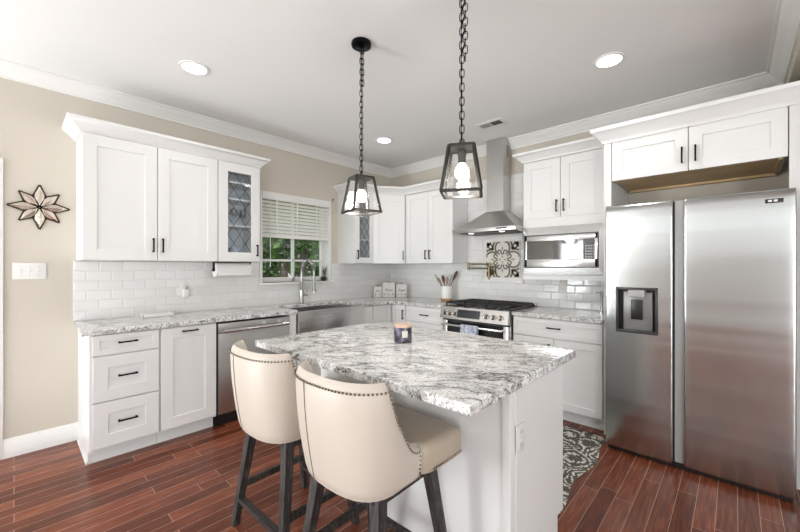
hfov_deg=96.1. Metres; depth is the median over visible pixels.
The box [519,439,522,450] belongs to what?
receptacle
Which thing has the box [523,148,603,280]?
upper cabinet
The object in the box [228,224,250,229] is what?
shelf
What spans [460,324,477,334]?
dish towel
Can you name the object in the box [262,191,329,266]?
window blind
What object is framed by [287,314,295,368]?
filler panel
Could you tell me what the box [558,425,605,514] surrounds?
rug
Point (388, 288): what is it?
canister
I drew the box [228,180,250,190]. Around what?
shelf
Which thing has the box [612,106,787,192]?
upper cabinet
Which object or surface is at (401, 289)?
canister
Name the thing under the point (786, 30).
trim
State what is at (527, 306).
cooktop
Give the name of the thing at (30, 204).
wall decor
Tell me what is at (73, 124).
crown molding
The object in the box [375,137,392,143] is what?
recessed light
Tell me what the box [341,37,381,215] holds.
pendant light
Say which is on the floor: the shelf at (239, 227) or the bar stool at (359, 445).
the bar stool at (359, 445)
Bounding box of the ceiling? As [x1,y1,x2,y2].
[0,0,777,168]
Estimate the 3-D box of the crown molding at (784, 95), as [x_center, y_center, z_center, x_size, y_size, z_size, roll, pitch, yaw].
[1.950,-1.070,3.010,2.085,0.150,0.691,0,0,43]
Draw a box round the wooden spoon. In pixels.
[450,271,457,285]
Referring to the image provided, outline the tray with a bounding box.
[139,311,174,317]
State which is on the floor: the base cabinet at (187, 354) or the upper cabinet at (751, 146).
the base cabinet at (187, 354)
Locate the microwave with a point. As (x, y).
(568, 249)
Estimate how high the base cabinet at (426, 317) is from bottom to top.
0.898 m
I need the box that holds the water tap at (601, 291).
[596,290,603,312]
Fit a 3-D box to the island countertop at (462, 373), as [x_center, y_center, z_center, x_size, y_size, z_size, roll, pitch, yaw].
[0.032,0.444,1.967,1.445,0.037,1.013,0,0,43]
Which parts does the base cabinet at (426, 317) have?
drawer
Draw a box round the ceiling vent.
[474,117,507,129]
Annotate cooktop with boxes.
[447,304,537,311]
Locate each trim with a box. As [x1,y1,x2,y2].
[0,0,799,177]
[0,158,2,459]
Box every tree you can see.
[263,199,312,276]
[263,238,290,277]
[264,206,318,276]
[265,244,318,276]
[307,213,318,275]
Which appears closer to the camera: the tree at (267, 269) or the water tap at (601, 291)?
the water tap at (601, 291)
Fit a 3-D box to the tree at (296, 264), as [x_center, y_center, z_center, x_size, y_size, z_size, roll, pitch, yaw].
[-10.815,-2.493,36.474,9.494,18.233,9.584,0,0,43]
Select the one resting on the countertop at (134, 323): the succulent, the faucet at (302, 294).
the faucet at (302, 294)
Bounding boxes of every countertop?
[73,296,454,336]
[255,321,575,416]
[512,306,603,323]
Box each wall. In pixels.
[0,77,390,439]
[391,106,788,203]
[786,33,799,83]
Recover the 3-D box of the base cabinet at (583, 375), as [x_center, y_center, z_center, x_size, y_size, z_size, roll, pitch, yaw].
[1.564,0.911,3.392,0.771,0.898,0.659,0,0,43]
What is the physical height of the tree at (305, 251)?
8.083 m
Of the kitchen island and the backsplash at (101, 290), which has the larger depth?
the backsplash at (101, 290)
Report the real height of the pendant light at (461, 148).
1.084 m
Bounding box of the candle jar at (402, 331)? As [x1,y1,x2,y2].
[393,322,411,342]
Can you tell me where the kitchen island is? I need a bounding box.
[321,365,562,531]
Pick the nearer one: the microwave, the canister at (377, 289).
the microwave
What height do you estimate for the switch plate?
0.120 m
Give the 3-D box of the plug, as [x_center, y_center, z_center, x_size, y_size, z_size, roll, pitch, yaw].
[-2.005,0.233,3.365,0.042,0.105,0.054,0,0,43]
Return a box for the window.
[257,190,334,284]
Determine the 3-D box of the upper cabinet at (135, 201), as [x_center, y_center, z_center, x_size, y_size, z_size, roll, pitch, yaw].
[-2.095,-0.518,3.046,0.379,0.934,0.934,0,0,43]
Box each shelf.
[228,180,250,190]
[228,197,250,205]
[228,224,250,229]
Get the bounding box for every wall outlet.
[180,283,188,295]
[516,421,524,454]
[559,280,566,291]
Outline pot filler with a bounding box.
[467,262,494,279]
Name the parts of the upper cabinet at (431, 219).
door, door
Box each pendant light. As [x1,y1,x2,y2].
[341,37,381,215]
[439,0,482,198]
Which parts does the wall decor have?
diamond frame, diamond frame, diamond frame, diamond frame, diamond frame, diamond frame, diamond frame, diamond frame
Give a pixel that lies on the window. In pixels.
(324, 260)
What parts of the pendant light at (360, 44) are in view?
chain, plate, lantern frame, cord, bulb, spare chain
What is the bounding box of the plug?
[182,286,188,297]
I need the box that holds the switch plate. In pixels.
[12,263,45,279]
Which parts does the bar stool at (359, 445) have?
leg, nailhead trim, backrest, leg, leg, apron frame, seat, leg, nailhead trim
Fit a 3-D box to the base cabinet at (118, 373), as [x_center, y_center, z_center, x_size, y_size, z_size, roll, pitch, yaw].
[-2.170,0.911,2.761,0.659,0.898,0.414,0,0,43]
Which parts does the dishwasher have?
handle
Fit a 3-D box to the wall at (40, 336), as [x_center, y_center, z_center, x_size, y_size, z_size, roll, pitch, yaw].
[-2.826,-0.040,2.651,0.150,2.800,8.028,0,0,43]
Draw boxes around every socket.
[358,179,364,189]
[457,149,465,163]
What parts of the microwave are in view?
door, control panel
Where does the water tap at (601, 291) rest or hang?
on the countertop at (578, 315)
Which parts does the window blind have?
rail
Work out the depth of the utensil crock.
4.47 m
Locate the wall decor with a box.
[6,185,69,229]
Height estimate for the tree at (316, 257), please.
11.850 m
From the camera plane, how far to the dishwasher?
3.10 m
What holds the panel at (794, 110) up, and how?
on the floor
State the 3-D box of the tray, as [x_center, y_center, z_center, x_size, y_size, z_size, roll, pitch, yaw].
[-2.109,0.410,3.120,0.150,0.027,0.230,0,0,43]
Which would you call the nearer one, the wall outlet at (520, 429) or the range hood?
the wall outlet at (520, 429)
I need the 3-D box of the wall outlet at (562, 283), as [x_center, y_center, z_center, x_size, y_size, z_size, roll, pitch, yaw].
[1.683,0.195,3.713,0.075,0.118,0.009,0,0,43]
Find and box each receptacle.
[519,426,522,437]
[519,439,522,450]
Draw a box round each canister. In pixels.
[374,285,381,296]
[382,281,394,296]
[396,283,406,296]
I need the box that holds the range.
[440,298,537,340]
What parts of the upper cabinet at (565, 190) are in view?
door, door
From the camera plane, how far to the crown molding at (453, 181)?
4.56 m
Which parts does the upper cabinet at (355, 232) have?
door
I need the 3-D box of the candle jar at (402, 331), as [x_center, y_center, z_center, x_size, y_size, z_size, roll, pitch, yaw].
[0.016,0.374,2.056,0.107,0.099,0.107,0,0,43]
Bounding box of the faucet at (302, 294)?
[299,258,315,303]
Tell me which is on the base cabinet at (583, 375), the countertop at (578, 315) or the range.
the countertop at (578, 315)
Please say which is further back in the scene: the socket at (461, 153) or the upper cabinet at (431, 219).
the upper cabinet at (431, 219)
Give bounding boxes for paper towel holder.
[212,262,250,270]
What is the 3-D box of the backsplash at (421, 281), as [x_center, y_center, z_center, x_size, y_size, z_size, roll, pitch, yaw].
[0.970,-0.312,4.390,3.035,1.475,0.009,0,0,43]
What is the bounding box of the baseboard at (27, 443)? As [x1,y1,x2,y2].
[3,422,77,458]
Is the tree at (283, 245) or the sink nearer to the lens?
the sink
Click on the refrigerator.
(701, 292)
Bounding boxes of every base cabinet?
[76,329,158,464]
[156,322,215,442]
[296,360,320,375]
[344,304,406,323]
[406,305,442,329]
[513,316,603,430]
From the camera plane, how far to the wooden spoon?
4.52 m
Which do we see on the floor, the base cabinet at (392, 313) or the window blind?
the base cabinet at (392, 313)
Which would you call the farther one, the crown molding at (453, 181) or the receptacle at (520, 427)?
the crown molding at (453, 181)
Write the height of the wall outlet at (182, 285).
0.118 m
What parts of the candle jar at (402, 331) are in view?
lid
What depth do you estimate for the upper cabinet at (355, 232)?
4.62 m
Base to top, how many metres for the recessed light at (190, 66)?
0.009 m
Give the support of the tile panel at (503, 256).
attached to the backsplash at (421, 281)
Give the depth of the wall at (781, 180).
3.22 m
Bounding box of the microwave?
[523,223,603,274]
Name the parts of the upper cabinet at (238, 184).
panel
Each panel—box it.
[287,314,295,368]
[481,235,524,282]
[604,143,627,434]
[789,104,799,489]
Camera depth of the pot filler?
4.24 m
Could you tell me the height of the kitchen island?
0.897 m
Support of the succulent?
on the window
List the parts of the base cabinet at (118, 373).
panel, drawer, drawer, drawer, handle, handle, handle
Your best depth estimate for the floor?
2.14 m
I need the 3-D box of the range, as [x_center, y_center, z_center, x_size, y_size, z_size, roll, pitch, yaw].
[0.950,0.861,3.897,0.797,0.958,0.734,0,0,43]
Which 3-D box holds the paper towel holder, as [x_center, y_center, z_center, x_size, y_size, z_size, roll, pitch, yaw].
[-1.650,-0.004,3.539,0.050,0.093,0.366,0,0,43]
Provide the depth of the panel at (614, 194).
2.92 m
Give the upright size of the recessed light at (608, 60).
0.009 m
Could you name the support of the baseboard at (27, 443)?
attached to the wall at (40, 336)
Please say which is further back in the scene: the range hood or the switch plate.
the range hood
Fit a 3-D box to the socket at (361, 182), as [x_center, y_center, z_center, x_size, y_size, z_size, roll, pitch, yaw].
[-0.248,-0.526,2.308,0.044,0.064,0.044,0,0,-32]
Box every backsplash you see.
[73,261,390,320]
[391,173,603,310]
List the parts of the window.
sash, sill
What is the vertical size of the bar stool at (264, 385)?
0.970 m
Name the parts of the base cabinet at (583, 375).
door, drawer, door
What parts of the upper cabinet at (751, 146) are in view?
door, handle, handle, door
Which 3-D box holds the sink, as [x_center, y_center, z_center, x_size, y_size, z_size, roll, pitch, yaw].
[-0.873,0.574,4.001,0.476,0.263,0.850,0,0,43]
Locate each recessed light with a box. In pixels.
[179,60,209,75]
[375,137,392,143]
[593,52,625,68]
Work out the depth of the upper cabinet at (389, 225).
4.74 m
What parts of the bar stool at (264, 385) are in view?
leg, nailhead trim, backrest, leg, apron frame, leg, leg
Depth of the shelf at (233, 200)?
3.57 m
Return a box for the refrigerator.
[606,187,796,502]
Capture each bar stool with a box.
[229,340,359,531]
[294,360,461,531]
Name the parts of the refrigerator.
door, door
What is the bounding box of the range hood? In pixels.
[452,137,522,235]
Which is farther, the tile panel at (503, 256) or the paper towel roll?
the tile panel at (503, 256)
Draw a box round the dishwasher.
[213,315,289,425]
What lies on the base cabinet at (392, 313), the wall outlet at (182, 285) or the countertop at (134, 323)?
the countertop at (134, 323)
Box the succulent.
[322,266,326,280]
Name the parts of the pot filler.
arm, spout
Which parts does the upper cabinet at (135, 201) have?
door, handle, door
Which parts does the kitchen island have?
corner post, panel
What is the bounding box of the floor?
[0,419,799,531]
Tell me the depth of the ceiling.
2.45 m
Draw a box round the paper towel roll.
[212,263,251,276]
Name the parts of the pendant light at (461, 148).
lantern frame, cord, plate, chain, bulb, spare chain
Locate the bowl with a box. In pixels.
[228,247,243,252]
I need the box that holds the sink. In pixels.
[287,304,363,333]
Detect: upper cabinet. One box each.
[76,131,217,261]
[215,160,259,261]
[338,190,373,263]
[373,194,405,263]
[406,186,467,263]
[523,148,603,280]
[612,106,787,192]
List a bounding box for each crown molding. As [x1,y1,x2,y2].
[62,112,270,167]
[333,176,472,194]
[512,80,799,164]
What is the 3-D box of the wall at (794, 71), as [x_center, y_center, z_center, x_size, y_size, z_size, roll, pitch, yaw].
[1.421,-0.040,0.916,0.290,2.800,4.478,0,0,43]
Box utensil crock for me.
[441,286,451,300]
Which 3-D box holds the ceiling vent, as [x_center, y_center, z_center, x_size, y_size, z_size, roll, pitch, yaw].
[0.914,-1.435,3.612,0.290,0.008,0.170,0,0,43]
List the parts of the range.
handle, control panel, oven door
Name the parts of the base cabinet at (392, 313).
door, door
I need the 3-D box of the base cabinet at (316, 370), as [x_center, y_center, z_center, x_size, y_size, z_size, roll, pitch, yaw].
[-0.939,1.050,4.082,0.659,0.620,0.886,0,0,43]
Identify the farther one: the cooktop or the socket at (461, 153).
the cooktop
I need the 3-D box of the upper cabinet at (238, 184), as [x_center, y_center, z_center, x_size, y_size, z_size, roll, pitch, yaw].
[-1.641,-0.518,3.534,0.379,0.934,0.396,0,0,43]

